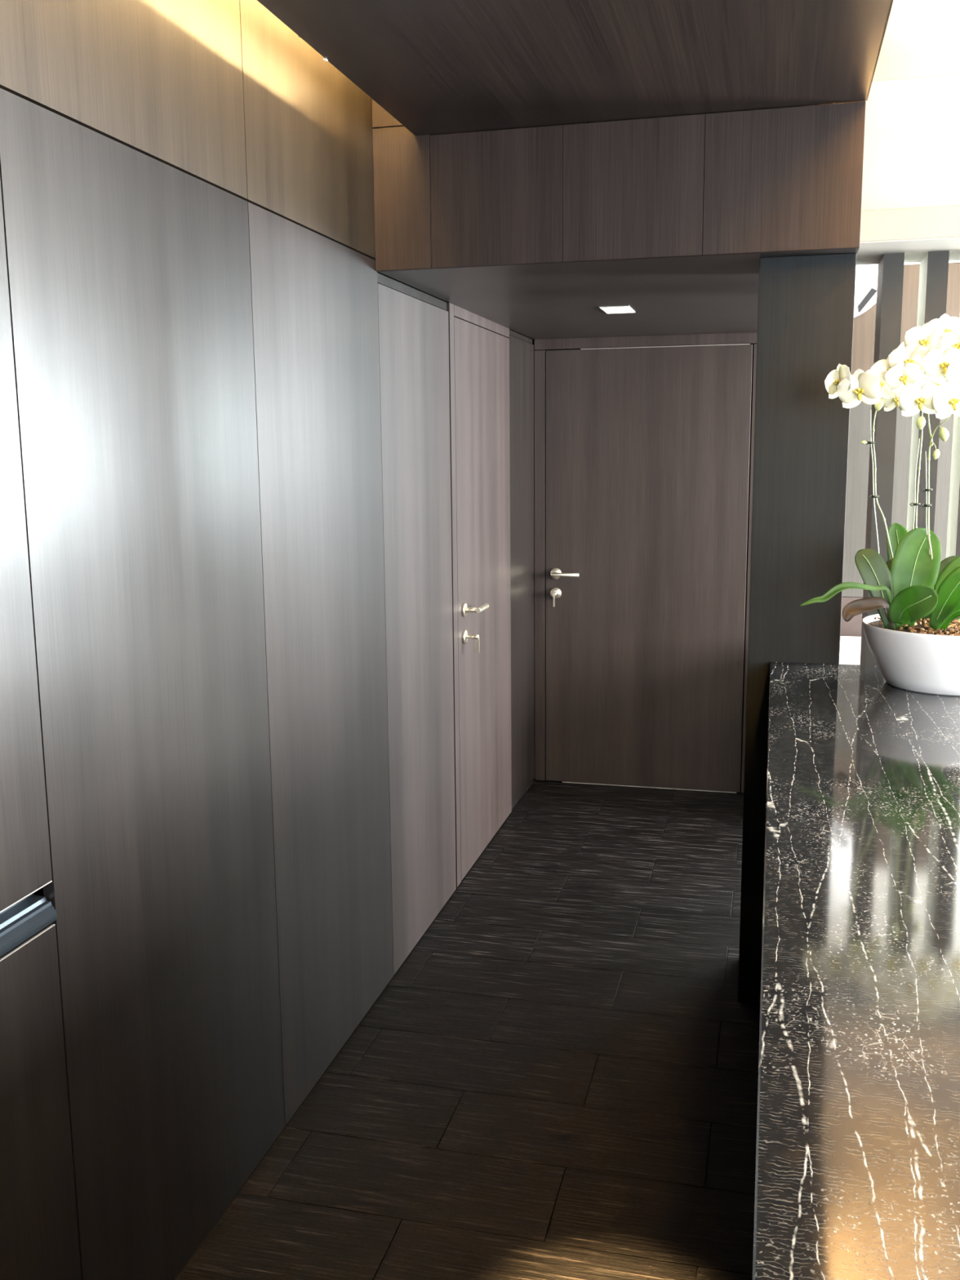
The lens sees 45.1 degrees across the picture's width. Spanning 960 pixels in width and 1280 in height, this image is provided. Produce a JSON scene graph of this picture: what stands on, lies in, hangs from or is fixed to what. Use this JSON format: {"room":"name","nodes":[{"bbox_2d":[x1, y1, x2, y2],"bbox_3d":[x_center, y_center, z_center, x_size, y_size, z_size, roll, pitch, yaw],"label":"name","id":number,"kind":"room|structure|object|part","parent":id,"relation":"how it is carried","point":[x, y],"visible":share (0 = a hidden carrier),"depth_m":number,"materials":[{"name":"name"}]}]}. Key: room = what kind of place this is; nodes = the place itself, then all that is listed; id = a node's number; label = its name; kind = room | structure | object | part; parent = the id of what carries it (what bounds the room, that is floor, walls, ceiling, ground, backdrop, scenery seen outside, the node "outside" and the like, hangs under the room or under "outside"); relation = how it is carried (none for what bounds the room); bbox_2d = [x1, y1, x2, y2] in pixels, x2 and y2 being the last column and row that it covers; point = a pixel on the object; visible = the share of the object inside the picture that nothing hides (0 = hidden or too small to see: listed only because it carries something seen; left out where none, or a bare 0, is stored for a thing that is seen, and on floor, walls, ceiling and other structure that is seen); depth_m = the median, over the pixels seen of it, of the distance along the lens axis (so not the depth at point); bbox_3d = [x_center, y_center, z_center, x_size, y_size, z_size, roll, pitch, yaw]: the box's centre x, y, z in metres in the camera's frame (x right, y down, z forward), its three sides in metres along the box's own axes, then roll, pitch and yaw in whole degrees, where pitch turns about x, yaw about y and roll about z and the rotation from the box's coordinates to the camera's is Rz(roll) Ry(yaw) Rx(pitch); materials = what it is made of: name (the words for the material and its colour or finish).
{"room":"kitchen","nodes":[
{"label":"kitchen","id":0,"kind":"room"},
{"bbox_2d":[0,0,534,1279],"bbox_3d":[-0.286,-0.487,3.704,0.214,2.950,12.300,2,10,14],"label":"wall","id":1,"kind":"structure","parent":0,"point":[237,429],"depth_m":2.34,"materials":[{"name":"brown wood"}]},
{"bbox_3d":[-0.598,-1.127,1.981,0.020,0.552,0.816,2,10,14],"label":"panel","id":2,"kind":"part","parent":1,"relation":"part of","materials":[{"name":"brown wood"}]},
{"bbox_3d":[-0.585,0.189,2.200,0.020,2.104,0.816,2,10,14],"label":"panel","id":3,"kind":"part","parent":1,"relation":"part of","materials":[{"name":"brown wood"}]},
{"bbox_3d":[-0.397,-1.259,2.764,0.020,0.552,0.816,2,10,14],"label":"panel","id":4,"kind":"part","parent":1,"relation":"part of","materials":[{"name":"brown wood"}]},
{"bbox_3d":[-0.384,0.056,2.983,0.020,2.104,0.816,2,10,14],"label":"panel","id":5,"kind":"part","parent":1,"relation":"part of","materials":[{"name":"brown wood"}]},
{"bbox_3d":[-0.212,-1.066,3.557,0.024,0.027,0.722,2,10,14],"label":"rail","id":6,"kind":"part","parent":1,"relation":"part of","materials":[{"name":"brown wood"}]},
{"bbox_3d":[-0.195,-0.040,3.725,0.020,2.046,0.721,2,10,14],"label":"panel","id":7,"kind":"part","parent":1,"relation":"part of","materials":[{"name":"brown wood"}]},
{"bbox_3d":[-0.096,-0.120,4.109,0.020,2.077,0.057,2,10,14],"label":"panel","id":8,"kind":"part","parent":1,"relation":"part of","materials":[{"name":"brown wood"}]},
{"bbox_3d":[0.006,-1.201,4.380,0.020,0.036,0.855,2,10,14],"label":"panel","id":9,"kind":"part","parent":1,"relation":"part of","materials":[{"name":"brown wood"}]},
{"bbox_2d":[453,316,511,880],"bbox_3d":[0.049,-0.175,4.543,0.088,2.035,0.855,2,10,14],"label":"door","id":10,"kind":"structure","parent":1,"relation":"in","point":[482,355],"depth_m":4.49,"materials":[{"name":"brown wood"}]},
{"bbox_3d":[-0.056,-0.110,4.212,0.009,0.052,0.052,2,10,14],"label":"handle","id":11,"kind":"part","parent":10,"relation":"part of","materials":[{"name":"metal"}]},
{"bbox_3d":[-0.011,-0.117,4.255,0.062,0.018,0.130,2,10,14],"label":"lever","id":12,"kind":"part","parent":10,"relation":"part of","materials":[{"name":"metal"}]},
{"bbox_3d":[0.166,-1.319,5.033,0.024,0.021,0.502,2,10,14],"label":"rail","id":13,"kind":"part","parent":1,"relation":"part of","materials":[{"name":"brown wood"}]},
{"bbox_3d":[0.183,-0.299,5.202,0.020,2.038,0.505,2,10,14],"label":"panel","id":14,"kind":"part","parent":1,"relation":"part of","materials":[{"name":"brown wood"}]},
{"bbox_2d":[174,778,759,1279],"bbox_3d":[2.121,1.094,3.355,5.050,0.100,12.500,2,10,14],"label":"floor","id":15,"kind":"structure","parent":0,"point":[558,1079],"depth_m":2.92,"materials":[{"name":"black wood"}]},
{"bbox_2d":[0,178,81,1279],"bbox_3d":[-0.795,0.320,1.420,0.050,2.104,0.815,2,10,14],"label":"refrigerator","id":16,"kind":"object","parent":15,"relation":"on","point":[39,1233],"visible":1,"depth_m":1.75,"materials":[{"name":"brown wood"}]},
{"bbox_3d":[-0.790,-0.137,1.341,0.020,1.177,0.815,2,10,14],"label":"door","id":17,"kind":"part","parent":16,"relation":"part of","materials":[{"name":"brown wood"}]},
{"bbox_3d":[-0.779,0.937,1.520,0.020,0.854,0.815,2,10,14],"label":"door","id":18,"kind":"part","parent":16,"relation":"part of","materials":[{"name":"brown wood"}]},
{"bbox_2d":[737,253,856,1004],"bbox_3d":[0.896,0.006,3.315,0.242,2.082,0.306,2,10,14],"label":"pillar","id":19,"kind":"structure","parent":15,"relation":"on","point":[806,303],"depth_m":3.10,"materials":[{"name":"laminate"}]},
{"bbox_2d":[839,635,861,664],"bbox_3d":[1.731,0.398,4.939,0.580,0.760,0.438,2,10,14],"label":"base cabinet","id":20,"kind":"object","parent":15,"relation":"on","point":[850,646],"visible":0.02,"depth_m":4.77,"materials":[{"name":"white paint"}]},
{"bbox_3d":[1.540,0.398,4.767,0.284,0.680,0.016,2,10,14],"label":"door","id":21,"kind":"part","parent":20,"relation":"part of","materials":[{"name":"white paint"}]},
{"bbox_2d":[752,662,959,1279],"bbox_3d":[0.648,0.928,1.055,0.798,1.010,4.434,2,10,14],"label":"countertop","id":22,"kind":"structure","parent":15,"relation":"on","point":[857,1169],"depth_m":1.28,"materials":[{"name":"black stone"}]},
{"bbox_2d":[862,613,959,696],"bbox_3d":[1.153,0.034,2.849,0.410,0.154,0.410,2,10,14],"label":"bowl planter","id":23,"kind":"object","parent":22,"relation":"on","point":[928,664],"visible":0.81,"depth_m":2.73,"materials":[{"name":"ceramic"}]},
{"bbox_2d":[800,357,921,631],"bbox_3d":[0.898,-0.340,2.745,0.324,0.663,0.179,-2,10,-8],"label":"orchid","id":24,"kind":"object","parent":23,"relation":"in","point":[881,385],"visible":0.93,"depth_m":2.72,"materials":[{"name":"plant"}]},
{"bbox_3d":[0.954,-0.322,2.800,0.168,0.608,0.026,0,9,2],"label":"stem","id":25,"kind":"part","parent":24,"relation":"part of","materials":[{"name":"green plant"}]},
{"bbox_2d":[870,616,959,635],"bbox_3d":[1.153,-0.038,2.838,0.369,0.026,0.364,2,10,14],"label":"chips","id":26,"kind":"object","parent":23,"relation":"on","point":[956,632],"visible":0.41,"depth_m":2.77,"materials":[{"name":"brown wood"}]},
{"bbox_2d":[886,322,946,629],"bbox_3d":[1.031,-0.377,2.740,0.146,0.735,0.296,2,10,14],"label":"orchid","id":27,"kind":"object","parent":23,"relation":"in","point":[914,574],"visible":0.89,"depth_m":2.73,"materials":[{"name":"plant"}]},
{"bbox_3d":[1.028,-0.333,2.797,0.069,0.629,0.051,6,12,35],"label":"stem","id":28,"kind":"part","parent":27,"relation":"part of","materials":[{"name":"green plant"}]},
{"bbox_2d":[920,313,959,631],"bbox_3d":[1.126,-0.388,2.732,0.190,0.757,0.303,2,10,14],"label":"orchid","id":29,"kind":"object","parent":23,"relation":"in","point":[944,361],"visible":0.97,"depth_m":2.67,"materials":[{"name":"plant"}]},
{"bbox_3d":[1.083,-0.365,2.772,0.050,0.699,0.055,2,10,14],"label":"stem","id":30,"kind":"part","parent":29,"relation":"part of","materials":[{"name":"green plant"}]},
{"bbox_3d":[1.078,-0.502,2.699,0.045,0.090,0.052,2,10,14],"label":"stem","id":31,"kind":"part","parent":29,"relation":"part of","materials":[{"name":"green plant"}]},
{"bbox_2d":[859,250,959,665],"bbox_3d":[1.399,-0.106,3.716,0.310,2.162,0.215,2,10,14],"label":"screen","id":32,"kind":"object","parent":15,"relation":"on","point":[934,267],"visible":0.29,"depth_m":3.56,"materials":[{"name":"grey wood"}]},
{"bbox_2d":[257,0,959,135],"bbox_3d":[2.079,-1.527,2.923,4.886,0.364,12.300,2,10,14],"label":"ceiling","id":33,"kind":"structure","parent":0,"point":[435,66],"depth_m":2.50,"materials":[{"name":"wood"}]},
{"bbox_2d":[371,98,866,339],"bbox_3d":[0.593,-1.462,4.026,1.272,0.586,2.180,2,10,14],"label":"ceiling soffit","id":34,"kind":"structure","parent":33,"relation":"attached to","point":[529,231],"depth_m":3.04,"materials":[{"name":"brown wood"}]},
{"bbox_3d":[-0.152,-1.486,3.082,0.285,0.212,0.018,2,10,14],"label":"panel","id":35,"kind":"part","parent":34,"relation":"part of","materials":[{"name":"brown wood"}]},
{"bbox_3d":[-0.210,-1.198,3.145,0.160,0.370,0.018,2,10,14],"label":"panel","id":36,"kind":"part","parent":34,"relation":"part of","materials":[{"name":"brown wood"}]},
{"bbox_3d":[0.043,-1.176,3.084,0.360,0.342,0.018,2,10,14],"label":"panel","id":37,"kind":"part","parent":34,"relation":"part of","materials":[{"name":"brown wood"}]},
{"bbox_2d":[599,305,635,313],"bbox_3d":[0.493,-1.184,4.146,0.104,0.004,0.200,2,10,14],"label":"recessed light","id":38,"kind":"object","parent":34,"relation":"attached to","point":[607,309],"visible":1,"depth_m":4.14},
{"bbox_3d":[0.395,-1.165,2.996,0.363,0.342,0.018,2,10,14],"label":"panel","id":39,"kind":"part","parent":34,"relation":"part of","materials":[{"name":"brown wood"}]},
{"bbox_3d":[0.758,-1.153,2.905,0.385,0.342,0.018,2,10,14],"label":"panel","id":40,"kind":"part","parent":34,"relation":"part of","materials":[{"name":"brown wood"}]},
{"bbox_2d":[517,260,959,792],"bbox_3d":[1.124,-0.739,5.283,1.936,2.900,0.250,2,10,14],"label":"wall","id":41,"kind":"structure","parent":0,"point":[864,326],"depth_m":5.09,"materials":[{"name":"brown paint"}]},
{"bbox_3d":[0.283,-0.322,5.449,0.049,2.027,0.020,2,10,14],"label":"panel","id":42,"kind":"part","parent":41,"relation":"part of","materials":[{"name":"brown wood"}]},
{"bbox_3d":[0.852,-1.329,5.133,1.243,0.046,0.020,2,10,14],"label":"panel","id":43,"kind":"part","parent":41,"relation":"part of","materials":[{"name":"brown wood"}]},
{"bbox_2d":[546,343,752,793],"bbox_3d":[0.748,-0.300,5.297,0.917,2.031,0.088,2,10,14],"label":"door","id":44,"kind":"structure","parent":41,"relation":"in","point":[647,448],"depth_m":5.31,"materials":[{"name":"brown wood"}]},
{"bbox_3d":[0.355,-0.311,5.416,0.052,0.052,0.009,2,10,14],"label":"handle","id":45,"kind":"part","parent":44,"relation":"part of","materials":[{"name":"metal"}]},
{"bbox_3d":[0.399,-0.304,5.372,0.130,0.018,0.062,2,10,14],"label":"lever","id":46,"kind":"part","parent":44,"relation":"part of","materials":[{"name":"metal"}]},
{"bbox_3d":[1.335,-0.288,5.185,0.267,2.027,0.020,2,10,14],"label":"panel","id":47,"kind":"part","parent":41,"relation":"part of","materials":[{"name":"brown wood"}]},
{"bbox_3d":[1.619,0.267,5.221,0.291,0.928,0.010,2,10,14],"label":"panel","id":48,"kind":"part","parent":41,"relation":"part of","materials":[{"name":"beige wood"}]},
{"bbox_3d":[1.610,-0.621,5.074,0.291,0.868,0.010,2,10,14],"label":"panel","id":49,"kind":"part","parent":41,"relation":"part of","materials":[{"name":"beige wood"}]},
{"bbox_3d":[1.604,-1.316,4.958,0.291,0.538,0.010,2,10,14],"label":"panel","id":50,"kind":"part","parent":41,"relation":"part of","materials":[{"name":"beige wood"}]},
{"bbox_2d":[853,264,878,317],"bbox_3d":[1.504,-1.597,4.908,0.484,0.484,0.028,2,10,14],"label":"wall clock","id":51,"kind":"object","parent":41,"relation":"attached to","point":[866,275],"visible":0.08,"depth_m":4.88,"materials":[{"name":"white paint"}]},
{"bbox_3d":[1.895,-0.612,5.002,0.291,0.868,0.010,2,10,14],"label":"panel","id":52,"kind":"part","parent":41,"relation":"part of","materials":[{"name":"beige wood"}]},
{"bbox_3d":[1.888,-1.307,4.886,0.291,0.538,0.010,2,10,14],"label":"panel","id":53,"kind":"part","parent":41,"relation":"part of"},
{"bbox_2d":[856,74,959,265],"bbox_3d":[2.082,-1.381,3.213,2.012,0.504,0.430,2,10,14],"label":"wall","id":54,"kind":"structure","parent":0,"point":[910,201],"depth_m":3.44,"materials":[{"name":"paint"}]}
]}

